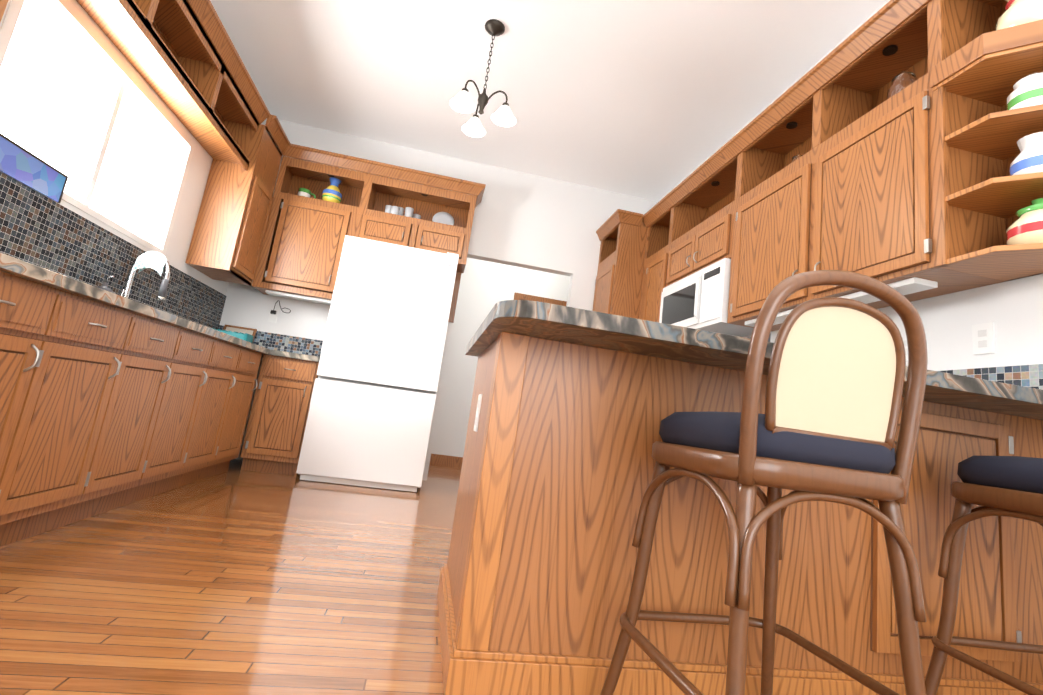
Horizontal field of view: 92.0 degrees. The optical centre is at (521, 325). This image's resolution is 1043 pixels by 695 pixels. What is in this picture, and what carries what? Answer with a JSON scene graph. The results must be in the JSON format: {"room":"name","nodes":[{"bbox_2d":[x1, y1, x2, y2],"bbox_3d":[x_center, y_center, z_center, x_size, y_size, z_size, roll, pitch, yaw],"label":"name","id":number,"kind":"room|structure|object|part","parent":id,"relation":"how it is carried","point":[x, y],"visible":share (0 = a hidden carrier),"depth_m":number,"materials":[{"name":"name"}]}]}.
{"room":"kitchen","nodes":[
{"label":"kitchen","id":0,"kind":"room"},
{"bbox_2d":[0,0,266,294],"bbox_3d":[-2.004,-0.994,1.096,0.120,3.120,7.220,9,-10,-9],"label":"wall","id":1,"kind":"structure","parent":0,"point":[187,213],"depth_m":3.57,"materials":[{"name":"white paint"}]},
{"bbox_2d":[0,0,8,21],"bbox_3d":[-1.757,-1.413,1.364,0.304,1.220,0.720,9,-10,-9],"label":"upper cabinet","id":2,"kind":"object","parent":1,"relation":"attached to","point":[3,3],"depth_m":1.66,"materials":[{"name":"brown wood"}]},
{"bbox_2d":[0,0,195,255],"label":"window","id":3,"kind":"structure","parent":1,"relation":"in","point":[71,22],"depth_m":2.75,"materials":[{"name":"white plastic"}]},
{"bbox_2d":[0,133,67,202],"bbox_3d":[-2.162,-0.692,2.198,0.008,0.138,0.470,9,-10,-9],"label":"art","id":4,"kind":"object","parent":3,"relation":"attached to","point":[25,167],"visible":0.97,"depth_m":2.22,"materials":[{"name":"blue glass"}]},
{"bbox_2d":[0,172,225,329],"bbox_3d":[-2.278,-0.348,2.502,0.007,0.450,3.949,9,-10,-9],"label":"backsplash","id":5,"kind":"structure","parent":1,"relation":"attached to","point":[40,230],"depth_m":2.63,"materials":[{"name":"tile"}]},
{"bbox_2d":[0,459,460,694],"bbox_3d":[-0.478,1.200,2.923,4.750,0.100,10.870,9,-10,-9],"label":"floor","id":6,"kind":"structure","parent":0,"point":[234,579],"depth_m":1.58,"materials":[{"name":"brown wood"}]},
{"bbox_2d":[0,253,319,546],"bbox_3d":[-1.875,0.418,2.434,1.012,0.880,2.839,9,-10,-9],"label":"base cabinet","id":7,"kind":"object","parent":6,"relation":"on","point":[109,401],"depth_m":2.11,"materials":[{"name":"brown wood"}]},
{"bbox_2d":[97,276,114,291],"bbox_3d":[-2.291,-0.180,2.757,0.074,0.208,0.074,9,-10,-9],"label":"soap dispenser","id":8,"kind":"object","parent":7,"relation":"on","point":[104,286],"visible":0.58,"depth_m":2.76,"materials":[{"name":"grey metal"}]},
{"bbox_2d":[120,251,169,300],"bbox_3d":[-2.214,-0.243,2.956,0.236,0.422,0.100,9,-10,-9],"label":"faucet","id":9,"kind":"object","parent":7,"relation":"on","point":[158,262],"visible":0.88,"depth_m":2.98,"materials":[{"name":"silver metal"}]},
{"bbox_2d":[212,328,253,342],"bbox_3d":[-2.292,0.098,3.975,0.280,0.102,0.190,9,-10,-9],"label":"basket","id":10,"kind":"object","parent":7,"relation":"on","point":[246,337],"visible":0.44,"depth_m":3.91,"materials":[{"name":"teal plastic"}]},
{"bbox_2d":[223,324,256,342],"bbox_3d":[-2.459,0.101,4.363,0.260,0.198,0.066,9,-10,-9],"label":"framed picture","id":11,"kind":"object","parent":7,"relation":"on","point":[244,330],"visible":0.39,"depth_m":4.38,"materials":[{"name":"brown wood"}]},
{"bbox_2d":[296,235,458,491],"bbox_3d":[-1.151,0.319,4.253,0.919,1.915,0.687,9,-10,-9],"label":"fridge","id":12,"kind":"object","parent":6,"relation":"on","point":[371,410],"visible":1,"depth_m":3.91,"materials":[{"name":"white painted metal"},{"name":"black rubber"}]},
{"bbox_2d":[592,209,646,318],"bbox_3d":[0.963,0.315,4.735,0.637,2.655,0.607,9,-10,-9],"label":"pantry cabinet","id":13,"kind":"object","parent":6,"relation":"on","point":[621,234],"visible":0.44,"depth_m":4.66,"materials":[{"name":"brown wood"}]},
{"bbox_2d":[437,332,900,694],"bbox_3d":[0.413,0.591,1.685,1.200,0.880,0.690,9,-10,-9],"label":"base cabinet","id":14,"kind":"object","parent":6,"relation":"on","point":[571,408],"depth_m":1.34,"materials":[{"name":"brown wood"}]},
{"bbox_2d":[465,300,1042,419],"bbox_3d":[0.736,0.243,2.121,1.945,0.040,1.771,9,-10,-9],"label":"countertop","id":15,"kind":"structure","parent":14,"relation":"on","point":[530,318],"depth_m":1.25,"materials":[{"name":"grey stone"}]},
{"bbox_2d":[600,270,927,694],"bbox_3d":[0.515,0.427,1.081,0.494,1.019,0.522,9,-10,-9],"label":"stool","id":16,"kind":"object","parent":6,"relation":"on","point":[824,427],"visible":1,"depth_m":0.94,"materials":[{"name":"brown wood"}]},
{"bbox_2d":[901,396,1028,694],"bbox_3d":[1.188,0.720,1.813,0.486,0.880,0.690,9,-10,-9],"label":"base cabinet","id":17,"kind":"object","parent":6,"relation":"on","point":[993,604],"depth_m":1.50,"materials":[{"name":"brown wood"}]},
{"bbox_2d":[925,456,1042,694],"bbox_3d":[1.338,0.559,1.187,0.469,1.018,0.502,9,-10,-5],"label":"stool","id":18,"kind":"object","parent":6,"relation":"on","point":[1009,486],"visible":0.98,"depth_m":1.29,"materials":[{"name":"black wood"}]},
{"bbox_2d":[1021,416,1042,690],"bbox_3d":[1.529,0.777,1.869,0.309,0.880,0.690,9,-10,-9],"label":"base cabinet","id":19,"kind":"object","parent":6,"relation":"on","point":[1031,428],"depth_m":1.55,"materials":[{"name":"brown wood"}]},
{"bbox_2d":[220,120,656,480],"bbox_3d":[-0.682,-0.123,4.869,3.950,3.120,0.120,9,-10,-9],"label":"wall","id":20,"kind":"structure","parent":0,"point":[532,222],"depth_m":5.05,"materials":[{"name":"white paint"}]},
{"bbox_2d":[220,320,322,356],"bbox_3d":[-2.136,0.037,4.499,0.989,0.450,0.007,9,-10,-9],"label":"backsplash","id":21,"kind":"structure","parent":20,"relation":"attached to","point":[272,341],"depth_m":4.49,"materials":[{"name":"tile"}]},
{"bbox_2d":[268,300,290,322],"bbox_3d":[-2.160,-0.125,4.506,0.175,0.203,0.034,9,-10,-9],"label":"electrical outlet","id":22,"kind":"object","parent":20,"relation":"attached to","point":[273,315],"visible":0.96,"depth_m":4.50,"materials":[{"name":"white plastic"}]},
{"bbox_2d":[252,154,367,304],"bbox_3d":[-1.849,-0.834,4.518,0.727,1.190,0.335,9,-10,-9],"label":"upper cabinet","id":23,"kind":"object","parent":20,"relation":"attached to","point":[301,249],"depth_m":4.36,"materials":[{"name":"brown wood"}]},
{"bbox_2d":[297,188,315,198],"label":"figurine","id":24,"kind":"object","parent":23,"relation":"on","point":[304,192],"depth_m":4.52,"materials":[{"name":"multicoloured ceramic"}]},
{"bbox_2d":[322,177,341,202],"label":"vase","id":25,"kind":"object","parent":23,"relation":"on","point":[331,193],"depth_m":4.55,"materials":[{"name":"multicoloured ceramic"}]},
{"bbox_2d":[356,170,423,246],"bbox_3d":[-1.287,-0.740,4.611,0.561,1.190,0.335,9,-10,-9],"label":"upper cabinet","id":26,"kind":"object","parent":20,"relation":"attached to","point":[375,224],"depth_m":4.54,"materials":[{"name":"brown wood"}]},
{"bbox_2d":[385,205,420,218],"label":"cups","id":27,"kind":"object","parent":26,"relation":"on","point":[409,211],"depth_m":4.65,"materials":[{"name":"white ceramic"}]},
{"bbox_2d":[412,182,479,322],"bbox_3d":[-0.768,-0.654,4.697,0.504,1.190,0.335,9,-10,-9],"label":"upper cabinet","id":28,"kind":"object","parent":20,"relation":"attached to","point":[430,235],"depth_m":4.64,"materials":[{"name":"brown wood"}]},
{"bbox_2d":[432,212,453,225],"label":"plate","id":29,"kind":"object","parent":28,"relation":"on","point":[440,217],"depth_m":4.86,"materials":[{"name":"white ceramic"}]},
{"bbox_3d":[-0.752,-1.007,4.847,0.210,0.207,0.052,9,-10,-9],"label":"platter","id":30,"kind":"part","parent":29,"relation":"part of","materials":[{"name":"white ceramic"}]},
{"bbox_2d":[431,257,569,456],"bbox_3d":[-0.084,0.314,6.805,3.520,3.120,3.550,9,-10,-9],"label":"wall","id":31,"kind":"structure","parent":0,"point":[485,287],"depth_m":6.10,"materials":[{"name":"white paint"}]},
{"bbox_2d":[429,454,462,468],"bbox_3d":[-1.061,1.522,5.757,1.430,0.130,0.014,9,-10,-9],"label":"baseboard","id":32,"kind":"structure","parent":31,"relation":"attached to","point":[445,461],"depth_m":5.77,"materials":[{"name":"brown wood"}]},
{"bbox_2d":[514,292,566,305],"bbox_3d":[0.120,0.712,6.169,0.740,2.170,0.140,9,-10,-9],"label":"door frame","id":33,"kind":"structure","parent":31,"relation":"attached to","point":[518,296],"depth_m":6.28,"materials":[{"name":"brown wood"}]},
{"bbox_2d":[210,0,886,201],"bbox_3d":[0.172,-2.123,2.334,4.750,0.100,8.470,9,-10,-9],"label":"ceiling","id":34,"kind":"structure","parent":0,"point":[655,100],"depth_m":3.67,"materials":[{"name":"white paint"}]},
{"bbox_2d":[450,19,515,136],"bbox_3d":[-0.208,-1.615,3.243,0.415,0.663,0.403,9,-10,-9],"label":"pendant chandelier","id":35,"kind":"object","parent":34,"relation":"hanging from","point":[462,102],"visible":0.98,"depth_m":3.17,"materials":[{"name":"white glass"}]},
{"bbox_2d":[657,0,1042,370],"bbox_3d":[1.959,-0.335,1.750,0.120,3.120,7.220,9,-10,-9],"label":"wall","id":36,"kind":"structure","parent":0,"point":[1012,310],"depth_m":1.98,"materials":[{"name":"white paint"}]},
{"bbox_2d":[639,244,666,321],"bbox_3d":[1.270,-0.217,4.360,0.335,0.820,0.516,9,-10,-9],"label":"upper cabinet","id":37,"kind":"object","parent":36,"relation":"attached to","point":[654,262],"depth_m":4.34,"materials":[{"name":"brown wood"}]},
{"bbox_2d":[663,200,730,287],"bbox_3d":[1.429,-0.537,3.716,0.335,0.385,0.890,9,-10,-9],"label":"upper cabinet","id":38,"kind":"object","parent":36,"relation":"attached to","point":[703,243],"depth_m":3.69,"materials":[{"name":"brown wood"}]},
{"bbox_2d":[659,258,752,336],"bbox_3d":[1.343,-0.141,3.637,0.398,0.423,0.866,9,-10,-9],"label":"microwave","id":39,"kind":"object","parent":38,"relation":"attached to","point":[699,299],"visible":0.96,"depth_m":3.41,"materials":[{"name":"white plastic"}]},
{"bbox_2d":[727,148,806,330],"bbox_3d":[1.548,-0.447,2.903,0.335,0.820,0.706,9,-10,-9],"label":"upper cabinet","id":40,"kind":"object","parent":36,"relation":"attached to","point":[769,217],"depth_m":2.88,"materials":[{"name":"brown wood"}]},
{"bbox_2d":[749,333,1042,389],"bbox_3d":[1.586,0.255,3.008,0.007,0.480,3.100,9,-10,-9],"label":"backsplash","id":41,"kind":"structure","parent":36,"relation":"attached to","point":[1030,376],"depth_m":1.84,"materials":[{"name":"tile"}]},
{"bbox_2d":[901,335,907,360],"bbox_3d":[1.733,0.100,2.278,0.009,0.120,0.076,9,-10,-9],"label":"outlet","id":42,"kind":"object","parent":36,"relation":"attached to","point":[904,338],"depth_m":2.27,"materials":[{"name":"white plastic"}]},
{"bbox_2d":[803,64,1014,308],"bbox_3d":[1.672,-0.548,2.259,0.335,0.820,0.620,9,-10,-9],"label":"upper cabinet","id":43,"kind":"object","parent":36,"relation":"attached to","point":[897,145],"depth_m":2.00,"materials":[{"name":"brown wood"}]},
{"bbox_2d":[972,322,994,354],"bbox_3d":[1.794,0.049,1.957,0.009,0.120,0.076,9,-10,-9],"label":"outlet","id":44,"kind":"object","parent":36,"relation":"attached to","point":[983,337],"depth_m":1.95,"materials":[{"name":"white plastic"}]},
{"bbox_2d":[971,0,1042,71],"bbox_3d":[1.867,-1.184,1.854,0.187,0.315,0.190,9,-10,-9],"label":"upper cabinet","id":45,"kind":"object","parent":36,"relation":"attached to","point":[1008,33],"depth_m":1.79,"materials":[{"name":"brown wood"}]}
]}

